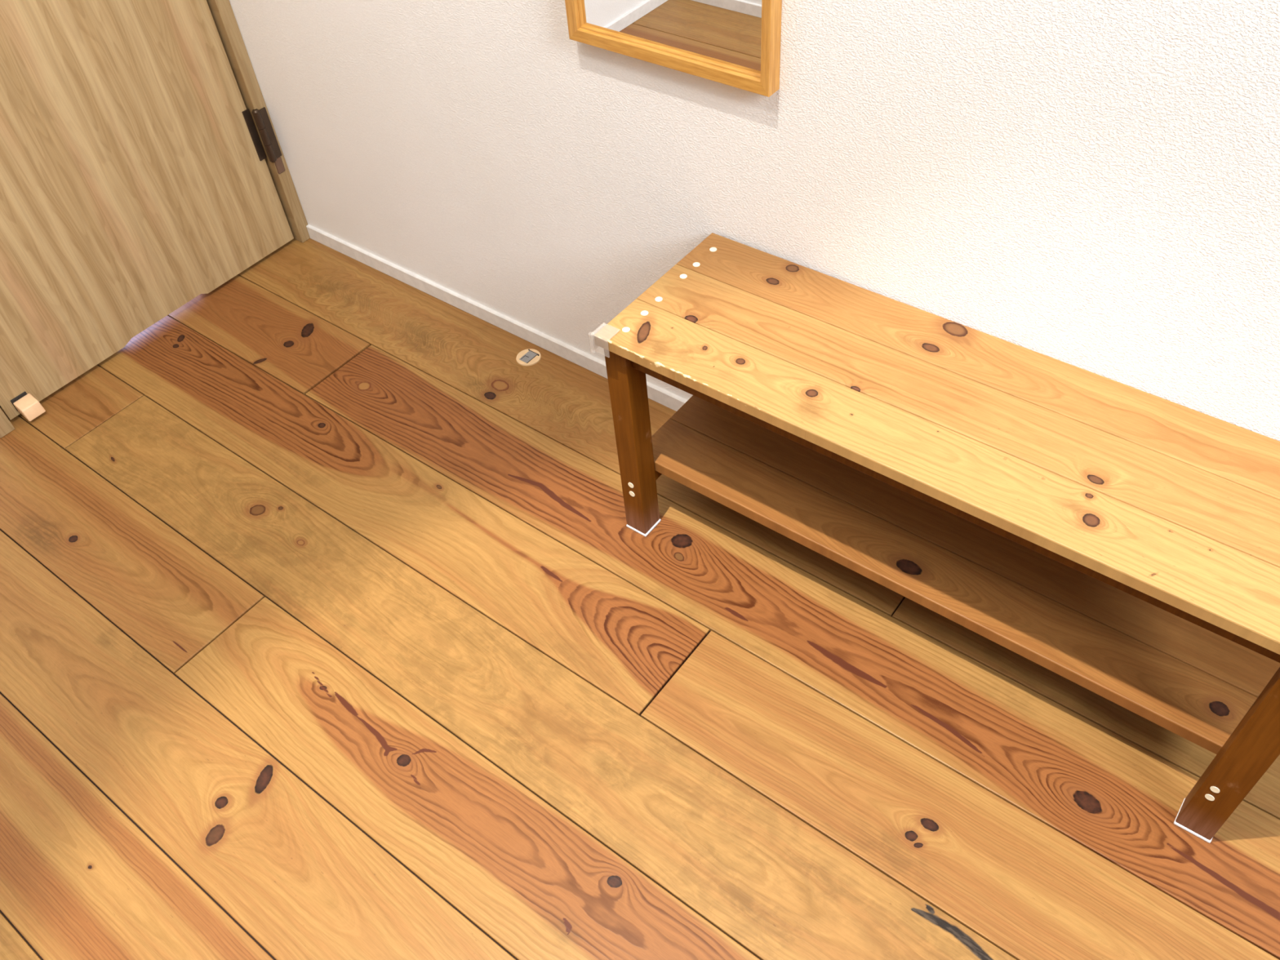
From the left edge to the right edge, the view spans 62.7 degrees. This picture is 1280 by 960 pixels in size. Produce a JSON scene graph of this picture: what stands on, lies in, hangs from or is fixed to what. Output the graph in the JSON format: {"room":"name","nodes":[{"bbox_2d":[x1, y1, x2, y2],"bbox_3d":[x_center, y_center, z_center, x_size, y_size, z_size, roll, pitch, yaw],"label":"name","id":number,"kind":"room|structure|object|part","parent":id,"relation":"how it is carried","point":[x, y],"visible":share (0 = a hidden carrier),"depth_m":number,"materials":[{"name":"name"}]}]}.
{"room":"entryway","nodes":[
{"label":"entryway","id":0,"kind":"room"},
{"bbox_2d":[0,238,1279,959],"bbox_3d":[-0.151,0.362,1.231,4.750,0.030,1.260,27,55,27],"label":"floor","id":1,"kind":"structure","parent":0,"point":[334,624],"depth_m":1.28,"materials":[{"name":"brown wood"}]},
{"bbox_2d":[515,348,541,365],"bbox_3d":[-0.184,-0.203,1.732,0.042,0.002,0.042,27,55,27],"label":"sticker","id":2,"kind":"object","parent":1,"relation":"on","point":[530,357],"depth_m":1.73,"materials":[{"name":"beige plastic"}]},
{"bbox_2d":[588,232,1279,843],"bbox_3d":[0.344,0.040,1.219,0.802,0.353,0.245,27,55,27],"label":"wooden bench","id":3,"kind":"object","parent":1,"relation":"on","point":[1119,540],"depth_m":1.13,"materials":[{"name":"brown wood"}]},
{"bbox_3d":[-0.041,-0.162,1.218,0.027,0.026,0.027,27,55,27],"label":"corner guard","id":4,"kind":"part","parent":3,"relation":"part of","materials":[{"name":"white plastic"}]},
{"bbox_3d":[-0.008,-0.055,1.349,0.036,0.333,0.034,27,55,27],"label":"leg","id":5,"kind":"part","parent":3,"relation":"part of","materials":[{"name":"brown wood"}]},
{"bbox_3d":[0.591,0.254,1.009,0.040,0.333,0.034,27,55,27],"label":"leg","id":6,"kind":"part","parent":3,"relation":"part of","materials":[{"name":"brown wood"}]},
{"bbox_2d":[229,0,1279,440],"bbox_3d":[0.438,-0.718,0.536,3.078,2.430,0.100,27,55,27],"label":"wall","id":7,"kind":"structure","parent":0,"point":[1093,186],"depth_m":1.13,"materials":[{"name":"white paint"}]},
{"bbox_2d":[306,224,688,411],"bbox_3d":[0.536,0.132,1.339,2.949,0.028,0.006,27,55,27],"label":"baseboard","id":8,"kind":"structure","parent":7,"relation":"attached to","point":[670,400],"depth_m":1.79,"materials":[{"name":"white paint"}]},
{"bbox_2d":[564,0,782,97],"bbox_3d":[-0.003,-0.831,0.807,0.281,1.056,0.021,27,55,27],"label":"wall mirror","id":9,"kind":"object","parent":7,"relation":"attached to","point":[735,43],"visible":1,"depth_m":1.15,"materials":[{"name":"brown wood"}]},
{"bbox_3d":[-0.106,-0.884,0.866,0.022,1.056,0.021,27,55,27],"label":"rail","id":10,"kind":"part","parent":9,"relation":"part of","materials":[{"name":"brown wood"}]},
{"bbox_3d":[0.032,-0.482,1.187,0.281,0.022,0.021,27,55,27],"label":"rail","id":11,"kind":"part","parent":9,"relation":"part of","materials":[{"name":"brown wood"}]},
{"bbox_3d":[-0.002,-0.830,0.807,0.263,1.036,0.003,27,55,27],"label":"glass","id":12,"kind":"part","parent":9,"relation":"part of","materials":[{"name":"silver metal"}]},
{"bbox_3d":[0.102,-0.776,0.747,0.016,1.056,0.021,27,55,27],"label":"rail","id":13,"kind":"part","parent":9,"relation":"part of","materials":[{"name":"brown wood"}]},
{"bbox_3d":[-1.148,-0.929,0.860,0.100,2.404,1.238,27,55,27],"label":"wall","id":14,"kind":"structure","parent":0,"visible":0},
{"bbox_2d":[0,0,293,419],"bbox_3d":[-0.904,-0.956,1.138,0.058,1.989,0.619,27,55,27],"label":"door","id":15,"kind":"structure","parent":14,"relation":"in","point":[136,182],"depth_m":1.68,"materials":[{"name":"brown wood"}]},
{"bbox_2d":[10,391,45,421],"bbox_3d":[-0.991,-0.120,1.703,0.030,0.033,0.030,27,55,27],"label":"door stop","id":16,"kind":"object","parent":15,"relation":"attached to","point":[27,405],"visible":1,"depth_m":1.70,"materials":[{"name":"beige wood"}]},
{"bbox_3d":[-1.004,-0.128,1.704,0.002,0.024,0.027,27,55,27],"label":"plate","id":17,"kind":"part","parent":16,"relation":"part of","materials":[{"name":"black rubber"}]},
{"bbox_2d":[0,0,310,438],"bbox_3d":[-0.940,-0.974,1.131,0.108,2.030,0.654,27,55,27],"label":"trim","id":18,"kind":"structure","parent":14,"relation":"attached to","point":[221,11],"depth_m":1.78,"materials":[{"name":"brown wood"}]}
]}

